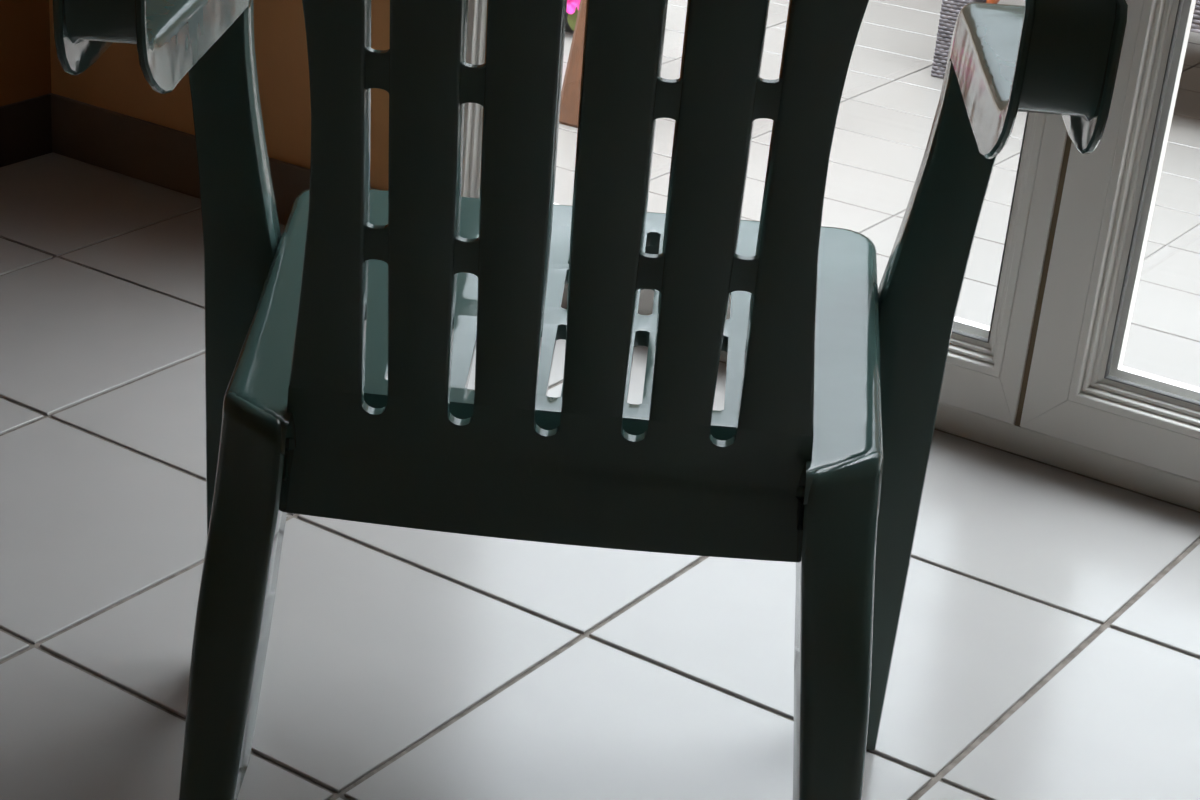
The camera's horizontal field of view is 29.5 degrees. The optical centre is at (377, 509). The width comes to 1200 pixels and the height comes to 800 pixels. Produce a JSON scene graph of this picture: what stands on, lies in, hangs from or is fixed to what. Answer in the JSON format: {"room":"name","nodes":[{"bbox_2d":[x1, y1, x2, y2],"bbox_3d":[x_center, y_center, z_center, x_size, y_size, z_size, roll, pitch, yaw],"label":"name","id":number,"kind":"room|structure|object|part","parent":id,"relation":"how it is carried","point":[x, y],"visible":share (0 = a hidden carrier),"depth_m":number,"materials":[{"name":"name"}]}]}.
{"room":"sunroom","nodes":[
{"label":"sunroom","id":0,"kind":"room"},
{"bbox_2d":[0,0,50,106],"bbox_3d":[-1.712,-1.033,1.440,0.120,2.500,3.930,22,32,33],"label":"wall","id":1,"kind":"structure","parent":0,"point":[25,57],"depth_m":3.25,"materials":[{"name":"paint"}]},
{"bbox_2d":[0,94,51,166],"bbox_3d":[-1.713,0.067,1.939,0.008,0.088,3.922,22,32,33],"label":"baseboard","id":2,"kind":"structure","parent":1,"relation":"attached to","point":[25,125],"depth_m":3.29,"materials":[{"name":"brown wood"}]},
{"bbox_2d":[49,0,389,189],"bbox_3d":[1.289,-1.021,1.685,4.530,2.500,0.170,22,32,33],"label":"wall","id":3,"kind":"structure","parent":0,"point":[116,82],"depth_m":3.04,"materials":[{"name":"paint"}]},
{"bbox_2d":[49,93,377,224],"bbox_3d":[-0.228,-0.471,3.153,0.658,0.088,0.008,22,32,33],"label":"baseboard","id":4,"kind":"structure","parent":3,"relation":"attached to","point":[143,150],"depth_m":3.23,"materials":[{"name":"wood"}]},
{"bbox_2d":[461,0,1067,423],"bbox_3d":[0.440,-1.161,2.276,0.828,2.082,0.061,22,32,33],"label":"door","id":5,"kind":"structure","parent":3,"relation":"in","point":[985,367],"depth_m":2.47,"materials":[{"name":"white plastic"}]},
{"bbox_3d":[0.398,-0.251,2.727,0.828,0.048,0.055,22,32,33],"label":"rail","id":6,"kind":"part","parent":5,"relation":"part of","materials":[{"name":"white plastic"}]},
{"bbox_2d":[1015,134,1071,426],"bbox_3d":[0.761,-1.030,2.043,0.007,2.084,0.038,22,32,33],"label":"trim","id":7,"kind":"structure","parent":3,"relation":"attached to","point":[1068,141],"depth_m":2.42,"materials":[{"name":"brown"}]},
{"bbox_2d":[1020,0,1199,481],"bbox_3d":[1.073,-0.896,1.799,0.828,2.082,0.115,22,32,33],"label":"door","id":8,"kind":"structure","parent":3,"relation":"in","point":[1079,390],"depth_m":2.38,"materials":[{"name":"white plastic"}]},
{"bbox_3d":[1.048,0.006,2.270,0.828,0.046,0.055,22,32,33],"label":"rail","id":9,"kind":"part","parent":8,"relation":"part of","materials":[{"name":"white plastic"}]},
{"bbox_2d":[0,152,1199,799],"bbox_3d":[-0.073,0.802,0.774,4.490,0.060,4.050,22,32,33],"label":"floor","id":10,"kind":"structure","parent":0,"point":[1047,646],"depth_m":2.13,"materials":[{"name":"tile"}]},
{"bbox_2d":[53,0,1127,799],"bbox_3d":[0.136,-0.144,1.653,0.669,0.868,0.562,6,27,6],"label":"armchair","id":11,"kind":"object","parent":10,"relation":"on","point":[341,345],"visible":1,"depth_m":1.52,"materials":[{"name":"teal plastic"}]},
{"bbox_3d":[-0.145,-0.401,1.522,0.141,0.224,0.455,0,27,-6],"label":"armrest","id":12,"kind":"part","parent":11,"relation":"part of","materials":[{"name":"teal plastic"}]},
{"bbox_3d":[-0.124,-0.128,1.892,0.080,0.606,0.048,6,27,6],"label":"leg","id":13,"kind":"part","parent":11,"relation":"part of","materials":[{"name":"teal plastic"}]},
{"bbox_3d":[-0.103,0.110,1.640,0.077,0.405,0.119,6,27,6],"label":"leg","id":14,"kind":"part","parent":11,"relation":"part of","materials":[{"name":"teal plastic"}]},
{"bbox_3d":[0.113,-0.024,1.544,0.359,0.102,0.019,6,27,6],"label":"backrest","id":15,"kind":"part","parent":11,"relation":"part of","materials":[{"name":"teal plastic"}]},
{"bbox_3d":[0.141,-0.124,1.715,0.492,0.075,0.467,6,27,6],"label":"seat","id":16,"kind":"part","parent":11,"relation":"part of","materials":[{"name":"teal plastic"}]},
{"bbox_3d":[0.315,0.151,1.596,0.077,0.405,0.119,6,27,6],"label":"leg","id":17,"kind":"part","parent":11,"relation":"part of","materials":[{"name":"teal plastic"}]},
{"bbox_3d":[0.433,-0.074,1.833,0.080,0.606,0.048,6,27,6],"label":"leg","id":18,"kind":"part","parent":11,"relation":"part of","materials":[{"name":"teal plastic"}]},
{"bbox_3d":[0.423,-0.345,1.461,0.139,0.224,0.458,12,28,19],"label":"armrest","id":19,"kind":"part","parent":11,"relation":"part of","materials":[{"name":"teal plastic"}]},
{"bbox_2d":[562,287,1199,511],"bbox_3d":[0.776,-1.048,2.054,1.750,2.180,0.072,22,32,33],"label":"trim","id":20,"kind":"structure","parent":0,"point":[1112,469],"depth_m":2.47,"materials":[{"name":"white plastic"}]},
{"label":"outside","id":21,"kind":"structure","parent":0,"visible":0},
{"bbox_2d":[554,0,1199,387],"bbox_3d":[1.309,-0.747,4.157,4.800,0.100,3.180,22,32,33],"label":"terrace","id":22,"kind":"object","parent":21,"point":[890,97],"visible":0.12,"depth_m":3.59,"materials":[{"name":"grey tile"}]},
{"bbox_2d":[559,0,586,127],"bbox_3d":[0.446,-0.960,3.789,0.390,0.540,0.463,22,32,33],"label":"wooden stool","id":23,"kind":"object","parent":22,"relation":"on","point":[570,92],"visible":0.12,"depth_m":3.71,"materials":[{"name":"brown wood"}]},
{"bbox_2d":[565,0,580,30],"bbox_3d":[0.398,-0.993,4.300,0.277,0.140,0.258,2,26,-1],"label":"flower","id":24,"kind":"object","parent":22,"relation":"on","point":[572,5],"visible":0.13,"depth_m":4.23,"materials":[{"name":"pink plant"}]},
{"bbox_3d":[0.394,-0.964,4.338,0.216,0.055,0.216,22,32,33],"label":"pot","id":25,"kind":"part","parent":24,"relation":"part of","materials":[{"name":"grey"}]},
{"bbox_3d":[0.357,-0.950,4.214,0.047,0.046,0.026,22,32,33],"label":"flower","id":26,"kind":"part","parent":24,"relation":"part of","materials":[{"name":"pink plant"}]},
{"bbox_2d":[986,0,999,3],"bbox_3d":[1.165,-1.526,4.830,0.780,0.685,0.594,22,32,33],"label":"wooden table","id":27,"kind":"object","parent":22,"relation":"on","point":[987,1],"visible":0.45,"depth_m":4.61,"materials":[{"name":"orange wood"}]},
{"bbox_2d":[931,0,1199,77],"bbox_3d":[1.809,-1.003,3.797,1.456,0.718,0.726,22,32,33],"label":"wicker sofa","id":28,"kind":"object","parent":22,"relation":"on","point":[950,9],"visible":0.3,"depth_m":4.05,"materials":[{"name":"grey wicker"}]},
{"bbox_3d":[1.049,-0.863,4.067,0.061,0.167,0.061,22,32,33],"label":"leg","id":29,"kind":"part","parent":28,"relation":"part of","materials":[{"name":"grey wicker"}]}
]}

